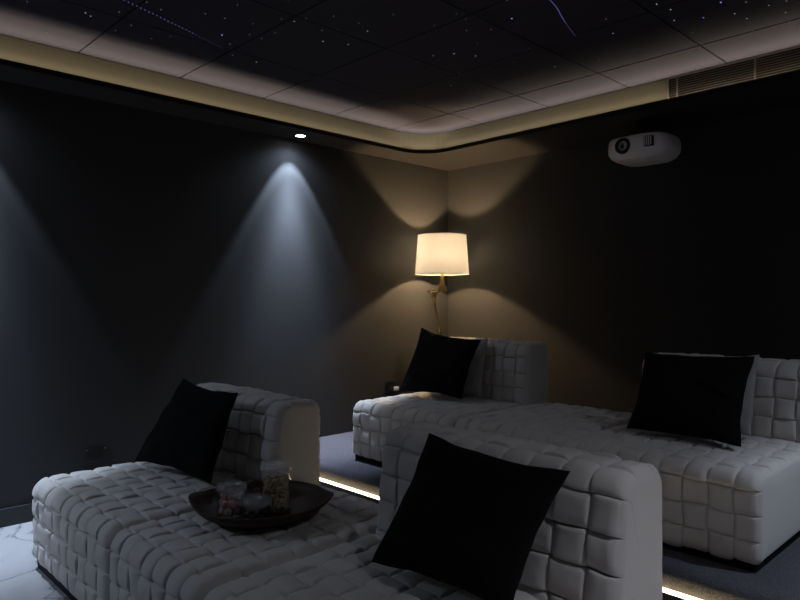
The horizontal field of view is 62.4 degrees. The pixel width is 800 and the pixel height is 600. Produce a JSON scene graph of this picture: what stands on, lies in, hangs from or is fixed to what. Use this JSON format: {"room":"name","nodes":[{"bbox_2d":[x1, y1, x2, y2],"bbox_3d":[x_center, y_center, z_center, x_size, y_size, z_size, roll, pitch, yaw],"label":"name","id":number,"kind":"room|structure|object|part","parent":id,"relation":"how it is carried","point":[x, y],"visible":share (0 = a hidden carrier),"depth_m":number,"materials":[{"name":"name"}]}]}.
{"room":"home theater","nodes":[
{"label":"home theater","id":0,"kind":"room"},
{"bbox_2d":[0,521,70,599],"bbox_3d":[-0.374,1.245,2.198,6.500,0.050,4.400,0,0,-44],"label":"floor","id":1,"kind":"structure","parent":0,"point":[21,578],"depth_m":2.97,"materials":[{"name":"white stone"}]},
{"bbox_2d":[32,383,319,599],"bbox_3d":[-1.018,0.832,3.025,0.995,0.775,0.927,0,0,-44],"label":"module","id":2,"kind":"object","parent":1,"relation":"on","point":[78,515],"visible":0.48,"depth_m":2.88,"materials":[{"name":"grey fabric"}]},
{"bbox_3d":[-1.116,0.997,2.930,0.722,0.385,0.927,0,0,-44],"label":"seat","id":3,"kind":"part","parent":2,"relation":"part of","materials":[{"name":"grey fabric"}]},
{"bbox_2d":[134,378,237,482],"bbox_3d":[-0.990,0.580,3.033,0.638,0.399,0.221,0,0,39],"label":"throw pillow","id":4,"kind":"object","parent":2,"relation":"on","point":[188,434],"visible":1,"depth_m":2.92,"materials":[{"name":"black fabric"}]},
{"bbox_3d":[-0.772,0.817,3.262,0.312,0.745,0.927,0,0,-44],"label":"backrest","id":5,"kind":"part","parent":2,"relation":"part of","materials":[{"name":"grey fabric"}]},
{"bbox_2d":[109,483,378,599],"bbox_3d":[-0.483,1.012,2.429,0.940,0.415,0.657,0,0,-44],"label":"ottoman","id":6,"kind":"object","parent":1,"relation":"on","point":[186,556],"visible":0.52,"depth_m":2.21,"materials":[{"name":"grey fabric"}]},
{"bbox_2d":[188,480,333,527],"bbox_3d":[-0.517,0.757,2.469,0.498,0.061,0.498,0,0,-44],"label":"serving tray","id":7,"kind":"object","parent":6,"relation":"on","point":[307,499],"visible":0.76,"depth_m":2.48,"materials":[{"name":"brown wood"}]},
{"bbox_2d":[216,480,246,517],"bbox_3d":[-0.611,0.707,2.400,0.109,0.145,0.109,0,0,-44],"label":"glass jar","id":8,"kind":"object","parent":7,"relation":"on","point":[245,492],"visible":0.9,"depth_m":2.39,"materials":[{"name":"clear glass"}]},
{"bbox_2d":[219,507,224,514],"bbox_3d":[-0.640,0.760,2.382,0.028,0.029,0.026,0,0,-44],"label":"marshmallow","id":9,"kind":"object","parent":8,"relation":"in","point":[221,510],"visible":0.81,"depth_m":2.37,"materials":[{"name":"white"}]},
{"bbox_2d":[220,490,227,498],"bbox_3d":[-0.643,0.710,2.411,0.027,0.029,0.028,0,0,-44],"label":"marshmallow","id":10,"kind":"object","parent":8,"relation":"in","point":[223,494],"visible":0.86,"depth_m":2.40,"materials":[{"name":"pink food"}]},
{"bbox_2d":[221,500,228,508],"bbox_3d":[-0.630,0.735,2.372,0.027,0.030,0.029,0,0,-44],"label":"marshmallow","id":11,"kind":"object","parent":8,"relation":"in","point":[225,503],"visible":1,"depth_m":2.36,"materials":[{"name":"pink food"}]},
{"bbox_2d":[225,508,231,515],"bbox_3d":[-0.616,0.760,2.366,0.025,0.028,0.027,0,0,-44],"label":"marshmallow","id":12,"kind":"object","parent":8,"relation":"in","point":[228,511],"visible":1,"depth_m":2.36,"materials":[{"name":"white"}]},
{"bbox_3d":[-0.611,0.676,2.400,0.109,0.033,0.109,0,0,-44],"label":"lid","id":13,"kind":"part","parent":8,"relation":"part of","materials":[{"name":"clear glass"}]},
{"bbox_2d":[229,501,235,508],"bbox_3d":[-0.601,0.735,2.368,0.025,0.028,0.026,0,0,-44],"label":"marshmallow","id":14,"kind":"object","parent":8,"relation":"in","point":[232,504],"visible":1,"depth_m":2.36,"materials":[{"name":"pink food"}]},
{"bbox_2d":[233,494,240,501],"bbox_3d":[-0.588,0.710,2.376,0.029,0.030,0.025,0,0,-10],"label":"marshmallow","id":15,"kind":"object","parent":8,"relation":"in","point":[236,497],"visible":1,"depth_m":2.37,"materials":[{"name":"white"}]},
{"bbox_2d":[236,499,242,506],"bbox_3d":[-0.580,0.735,2.388,0.026,0.030,0.029,0,0,-44],"label":"marshmallow","id":16,"kind":"object","parent":8,"relation":"in","point":[239,503],"visible":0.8,"depth_m":2.38,"materials":[{"name":"white"}]},
{"bbox_2d":[238,491,243,498],"bbox_3d":[-0.578,0.710,2.403,0.028,0.029,0.026,0,0,-44],"label":"marshmallow","id":17,"kind":"object","parent":8,"relation":"in","point":[241,493],"visible":0.8,"depth_m":2.39,"materials":[{"name":"white"}]},
{"bbox_2d":[241,493,271,517],"bbox_3d":[-0.512,0.725,2.356,0.109,0.109,0.109,0,0,-44],"label":"glass jar","id":18,"kind":"object","parent":7,"relation":"on","point":[242,507],"visible":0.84,"depth_m":2.34,"materials":[{"name":"clear glass"}]},
{"bbox_3d":[-0.512,0.712,2.356,0.109,0.033,0.109,0,0,-44],"label":"lid","id":19,"kind":"part","parent":18,"relation":"part of","materials":[{"name":"clear glass"}]},
{"bbox_2d":[260,459,291,512],"bbox_3d":[-0.463,0.679,2.463,0.117,0.201,0.117,0,0,-44],"label":"glass jar","id":20,"kind":"object","parent":7,"relation":"on","point":[272,511],"visible":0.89,"depth_m":2.45,"materials":[{"name":"clear glass"}]},
{"bbox_2d":[262,473,288,509],"bbox_3d":[-0.463,0.713,2.462,0.100,0.123,0.099,0,0,-44],"label":"popcorn","id":21,"kind":"object","parent":20,"relation":"in","point":[276,487],"visible":0.99,"depth_m":2.43,"materials":[{"name":"beige food"}]},
{"bbox_3d":[-0.463,0.616,2.463,0.117,0.033,0.117,0,0,-44],"label":"lid","id":22,"kind":"part","parent":20,"relation":"part of","materials":[{"name":"clear glass"}]},
{"bbox_2d":[204,421,662,599],"bbox_3d":[0.088,0.831,1.862,0.973,0.776,0.937,0,0,-44],"label":"module","id":23,"kind":"object","parent":1,"relation":"on","point":[599,537],"visible":0.65,"depth_m":1.82,"materials":[{"name":"grey fabric"}]},
{"bbox_3d":[-0.010,0.997,1.767,0.700,0.384,0.937,0,0,-44],"label":"seat","id":24,"kind":"part","parent":23,"relation":"part of","materials":[{"name":"grey fabric"}]},
{"bbox_2d":[372,433,569,599],"bbox_3d":[0.174,0.595,1.813,0.212,0.370,0.574,0,0,-44],"label":"throw pillow","id":25,"kind":"object","parent":23,"relation":"on","point":[468,520],"visible":1,"depth_m":1.74,"materials":[{"name":"black fabric"}]},
{"bbox_3d":[0.327,0.817,2.092,0.308,0.747,0.937,0,0,-44],"label":"backrest","id":26,"kind":"part","parent":23,"relation":"part of","materials":[{"name":"grey fabric"}]},
{"bbox_2d":[319,431,799,599],"bbox_3d":[1.248,1.133,3.761,1.995,0.175,4.400,0,0,-44],"label":"platform","id":27,"kind":"object","parent":1,"relation":"on","point":[700,578],"depth_m":2.58,"materials":[{"name":"grey carpet"}]},
{"bbox_2d":[415,233,468,334],"bbox_3d":[0.353,0.249,5.550,0.455,1.589,0.455,0,0,-44],"label":"floor lamp","id":28,"kind":"object","parent":27,"relation":"on","point":[438,254],"visible":0.77,"depth_m":5.37,"materials":[{"name":"beige fabric"}]},
{"bbox_3d":[0.313,0.476,5.550,0.153,1.105,0.037,0,0,0],"label":"stem","id":29,"kind":"part","parent":28,"relation":"part of","materials":[{"name":"gold metal"}]},
{"bbox_3d":[0.353,-0.380,5.550,0.452,0.325,0.452,0,0,-44],"label":"lamp shade","id":30,"kind":"part","parent":28,"relation":"part of","materials":[{"name":"beige fabric"}]},
{"bbox_3d":[0.353,-0.217,5.550,0.455,0.006,0.455,0,0,-44],"label":"shade trim","id":31,"kind":"part","parent":28,"relation":"part of","materials":[{"name":"beige fabric"}]},
{"bbox_3d":[0.353,-0.542,5.550,0.409,0.006,0.409,0,0,-44],"label":"shade trim","id":32,"kind":"part","parent":28,"relation":"part of","materials":[{"name":"beige fabric"}]},
{"bbox_2d":[353,337,547,465],"bbox_3d":[0.341,0.657,4.373,1.034,0.774,0.872,0,0,-44],"label":"module","id":33,"kind":"object","parent":27,"relation":"on","point":[515,372],"visible":0.53,"depth_m":4.27,"materials":[{"name":"grey fabric"}]},
{"bbox_3d":[0.243,0.841,4.279,0.762,0.375,0.872,0,0,-44],"label":"seat","id":34,"kind":"part","parent":33,"relation":"part of","materials":[{"name":"grey fabric"}]},
{"bbox_2d":[398,327,480,398],"bbox_3d":[0.264,0.415,4.466,0.534,0.440,0.284,0,0,41],"label":"throw pillow","id":35,"kind":"object","parent":33,"relation":"on","point":[439,363],"visible":1,"depth_m":4.39,"materials":[{"name":"black fabric"}]},
{"bbox_2d":[463,338,487,396],"bbox_3d":[0.399,0.449,4.561,0.150,0.382,0.472,0,0,-42],"label":"throw pillow","id":36,"kind":"object","parent":33,"relation":"on","point":[473,384],"visible":0.34,"depth_m":4.41,"materials":[{"name":"grey fabric"}]},
{"bbox_3d":[0.602,0.649,4.625,0.309,0.759,0.872,0,0,-44],"label":"backrest","id":37,"kind":"part","parent":33,"relation":"part of","materials":[{"name":"grey fabric"}]},
{"bbox_2d":[319,478,700,599],"bbox_3d":[0.537,1.128,3.076,0.018,0.010,4.360,0,0,-44],"label":"led strip","id":38,"kind":"object","parent":27,"relation":"attached to","point":[681,595],"visible":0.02,"depth_m":3.77,"materials":[{"name":"white plastic"}]},
{"bbox_2d":[455,402,631,447],"bbox_3d":[0.871,0.849,3.763,0.950,0.390,0.727,0,0,-44],"label":"ottoman","id":39,"kind":"object","parent":27,"relation":"on","point":[555,423],"visible":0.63,"depth_m":3.62,"materials":[{"name":"grey fabric"}]},
{"bbox_2d":[563,352,799,572],"bbox_3d":[1.444,0.668,3.183,1.096,0.753,0.887,0,0,-44],"label":"module","id":40,"kind":"object","parent":27,"relation":"on","point":[723,503],"visible":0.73,"depth_m":2.72,"materials":[{"name":"grey fabric"}]},
{"bbox_3d":[1.347,0.840,3.089,0.828,0.374,0.887,0,0,-44],"label":"seat","id":41,"kind":"part","parent":40,"relation":"part of","materials":[{"name":"grey fabric"}]},
{"bbox_2d":[627,352,754,446],"bbox_3d":[1.383,0.451,3.167,0.349,0.372,0.581,0,0,-44],"label":"throw pillow","id":42,"kind":"object","parent":40,"relation":"on","point":[693,396],"visible":1,"depth_m":3.10,"materials":[{"name":"black fabric"}]},
{"bbox_3d":[1.728,0.660,3.456,0.308,0.737,0.887,0,0,-44],"label":"backrest","id":43,"kind":"part","parent":40,"relation":"part of","materials":[{"name":"grey fabric"}]},
{"bbox_2d":[740,355,758,435],"bbox_3d":[1.517,0.455,3.347,0.167,0.379,0.532,0,0,-44],"label":"throw pillow","id":44,"kind":"object","parent":40,"relation":"on","point":[747,410],"visible":0.16,"depth_m":3.16,"materials":[{"name":"grey fabric"}]},
{"bbox_2d":[0,80,447,508],"bbox_3d":[-1.935,-0.140,3.818,6.500,2.720,0.100,0,0,-44],"label":"wall","id":45,"kind":"structure","parent":0,"point":[143,252],"depth_m":4.22,"materials":[{"name":"grey paint"}]},
{"bbox_2d":[0,503,34,527],"bbox_3d":[-2.621,1.171,3.077,4.485,0.098,0.016,0,0,-44],"label":"baseboard","id":46,"kind":"structure","parent":45,"relation":"attached to","point":[19,514],"depth_m":3.58,"materials":[{"name":"black paint"}]},
{"bbox_2d":[85,445,105,462],"bbox_3d":[-1.788,0.905,3.881,0.120,0.086,0.012,0,0,-44],"label":"wall socket","id":47,"kind":"object","parent":45,"relation":"attached to","point":[97,453],"visible":1,"depth_m":3.88,"materials":[{"name":"black plastic"}]},
{"bbox_2d":[88,452,93,458],"bbox_3d":[-1.806,0.908,3.860,0.036,0.038,0.002,0,0,-44],"label":"outlet","id":48,"kind":"object","parent":47,"relation":"attached to","point":[90,454],"depth_m":3.86,"materials":[{"name":"black plastic"}]},
{"bbox_2d":[98,450,103,456],"bbox_3d":[-1.766,0.908,3.899,0.036,0.038,0.002,0,0,-44],"label":"outlet","id":49,"kind":"object","parent":47,"relation":"attached to","point":[100,452],"depth_m":3.90,"materials":[{"name":"black plastic"}]},
{"bbox_2d":[385,381,395,391],"bbox_3d":[-0.075,0.725,5.533,0.120,0.086,0.012,0,0,-44],"label":"wall socket","id":50,"kind":"object","parent":45,"relation":"attached to","point":[389,386],"visible":1,"depth_m":5.52,"materials":[{"name":"black plastic"}]},
{"bbox_2d":[0,0,799,133],"bbox_3d":[-0.338,-1.375,2.233,6.600,0.063,4.600,0,0,-44],"label":"ceiling","id":51,"kind":"structure","parent":0,"point":[404,66],"depth_m":3.49,"materials":[{"name":"black"}]},
{"bbox_3d":[-1.751,-1.353,3.175,0.575,0.011,0.610,0,0,-44],"label":"panel","id":52,"kind":"part","parent":51,"relation":"part of","materials":[{"name":"grey"}]},
{"bbox_3d":[-1.331,-1.353,2.739,0.575,0.011,0.585,0,0,-44],"label":"panel","id":53,"kind":"part","parent":51,"relation":"part of","materials":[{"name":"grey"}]},
{"bbox_3d":[-1.331,-1.353,3.579,0.575,0.011,0.610,0,0,-44],"label":"panel","id":54,"kind":"part","parent":51,"relation":"part of","materials":[{"name":"grey"}]},
{"bbox_3d":[-0.911,-1.353,3.143,0.575,0.011,0.585,0,0,-44],"label":"panel","id":55,"kind":"part","parent":51,"relation":"part of","materials":[{"name":"grey"}]},
{"bbox_3d":[-0.911,-1.353,3.984,0.575,0.011,0.610,0,0,-44],"label":"panel","id":56,"kind":"part","parent":51,"relation":"part of","materials":[{"name":"grey"}]},
{"bbox_3d":[-0.499,-1.353,2.716,0.575,0.011,0.585,0,0,-44],"label":"panel","id":57,"kind":"part","parent":51,"relation":"part of","materials":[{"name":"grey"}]},
{"bbox_3d":[-0.491,-1.353,3.548,0.575,0.011,0.585,0,0,-44],"label":"panel","id":58,"kind":"part","parent":51,"relation":"part of","materials":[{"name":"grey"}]},
{"bbox_3d":[-0.492,-1.353,4.388,0.575,0.011,0.610,0,0,-44],"label":"panel","id":59,"kind":"part","parent":51,"relation":"part of","materials":[{"name":"grey"}]},
{"bbox_2d":[0,34,666,149],"bbox_3d":[-0.374,-1.266,2.198,5.400,0.163,3.940,0,0,-44],"label":"cove","id":60,"kind":"structure","parent":51,"relation":"attached to","point":[11,48],"depth_m":4.28,"materials":[{"name":"brown paint"}]},
{"bbox_2d":[667,46,799,98],"bbox_3d":[2.130,-1.276,3.474,0.018,0.134,1.462,0,0,-44],"label":"air vent","id":61,"kind":"object","parent":60,"relation":"attached to","point":[786,60],"visible":0.89,"depth_m":3.72,"materials":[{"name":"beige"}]},
{"bbox_3d":[-0.080,-1.353,3.121,0.575,0.011,0.585,0,0,-44],"label":"panel","id":62,"kind":"part","parent":51,"relation":"part of","materials":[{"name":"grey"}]},
{"bbox_3d":[-0.071,-1.353,3.953,0.575,0.011,0.585,0,0,-44],"label":"panel","id":63,"kind":"part","parent":51,"relation":"part of","materials":[{"name":"grey"}]},
{"bbox_3d":[-0.072,-1.353,4.793,0.575,0.011,0.610,0,0,-44],"label":"panel","id":64,"kind":"part","parent":51,"relation":"part of","materials":[{"name":"grey"}]},
{"bbox_3d":[0.278,-1.353,5.130,0.380,0.011,0.610,0,0,-44],"label":"panel","id":65,"kind":"part","parent":51,"relation":"part of","materials":[{"name":"grey"}]},
{"bbox_3d":[0.348,-1.353,4.357,0.575,0.011,0.585,0,0,-44],"label":"panel","id":66,"kind":"part","parent":51,"relation":"part of","materials":[{"name":"grey"}]},
{"bbox_3d":[0.340,-1.353,3.526,0.575,0.011,0.585,0,0,-44],"label":"panel","id":67,"kind":"part","parent":51,"relation":"part of","materials":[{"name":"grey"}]},
{"bbox_3d":[0.332,-1.353,2.694,0.575,0.011,0.585,0,0,-44],"label":"panel","id":68,"kind":"part","parent":51,"relation":"part of","materials":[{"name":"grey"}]},
{"bbox_3d":[0.698,-1.353,4.694,0.380,0.011,0.585,0,0,-44],"label":"panel","id":69,"kind":"part","parent":51,"relation":"part of","materials":[{"name":"grey"}]},
{"bbox_3d":[0.760,-1.353,3.930,0.575,0.011,0.585,0,0,-44],"label":"panel","id":70,"kind":"part","parent":51,"relation":"part of","materials":[{"name":"grey"}]},
{"bbox_3d":[0.751,-1.353,3.099,0.575,0.011,0.585,0,0,-44],"label":"panel","id":71,"kind":"part","parent":51,"relation":"part of","materials":[{"name":"grey"}]},
{"bbox_3d":[1.109,-1.353,4.267,0.380,0.011,0.585,0,0,-44],"label":"panel","id":72,"kind":"part","parent":51,"relation":"part of","materials":[{"name":"grey"}]},
{"bbox_3d":[1.171,-1.353,3.503,0.575,0.011,0.585,0,0,-44],"label":"panel","id":73,"kind":"part","parent":51,"relation":"part of","materials":[{"name":"grey"}]},
{"bbox_3d":[1.163,-1.353,2.672,0.575,0.011,0.585,0,0,-44],"label":"panel","id":74,"kind":"part","parent":51,"relation":"part of","materials":[{"name":"grey"}]},
{"bbox_3d":[1.521,-1.353,3.840,0.380,0.011,0.585,0,0,-44],"label":"panel","id":75,"kind":"part","parent":51,"relation":"part of","materials":[{"name":"grey"}]},
{"bbox_3d":[1.583,-1.353,3.076,0.575,0.011,0.585,0,0,-44],"label":"panel","id":76,"kind":"part","parent":51,"relation":"part of","materials":[{"name":"grey"}]},
{"bbox_3d":[1.932,-1.353,3.413,0.380,0.011,0.585,0,0,-44],"label":"panel","id":77,"kind":"part","parent":51,"relation":"part of","materials":[{"name":"grey"}]},
{"bbox_2d":[0,65,799,170],"bbox_3d":[-0.374,-1.180,2.198,6.500,0.001,4.400,0,0,-44],"label":"ceiling","id":78,"kind":"structure","parent":0,"point":[782,93],"depth_m":4.32,"materials":[{"name":"grey paint"}]},
{"bbox_2d":[294,134,306,137],"bbox_3d":[-0.714,-1.177,4.735,0.092,0.006,0.092,0,0,-44],"label":"recessed light","id":79,"kind":"object","parent":78,"relation":"in","point":[295,135],"visible":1,"depth_m":4.73,"materials":[{"name":"grey"}]},
{"bbox_2d":[0,58,799,153],"bbox_3d":[-0.374,-1.194,2.198,5.400,0.028,3.940,0,0,-44],"label":"trim","id":80,"kind":"structure","parent":78,"relation":"attached to","point":[4,62],"depth_m":4.05,"materials":[{"name":"black"}]},
{"bbox_2d":[608,118,680,166],"bbox_3d":[1.600,-1.045,4.340,0.365,0.270,0.410,0,0,-44],"label":"projector","id":81,"kind":"object","parent":78,"relation":"hanging from","point":[646,148],"visible":1,"depth_m":4.22,"materials":[{"name":"white plastic"}]},
{"bbox_2d":[644,135,653,146],"bbox_3d":[1.562,-0.999,4.144,0.031,0.066,0.060,0,0,-44],"label":"grille","id":82,"kind":"object","parent":81,"relation":"attached to","point":[648,139],"depth_m":4.13,"materials":[{"name":"white plastic"}]},
{"bbox_2d":[448,105,799,413],"bbox_3d":[2.002,-0.140,4.488,0.100,2.720,4.600,0,0,-44],"label":"wall","id":83,"kind":"structure","parent":0,"point":[595,259],"depth_m":4.75,"materials":[{"name":"grey paint"}]}
]}

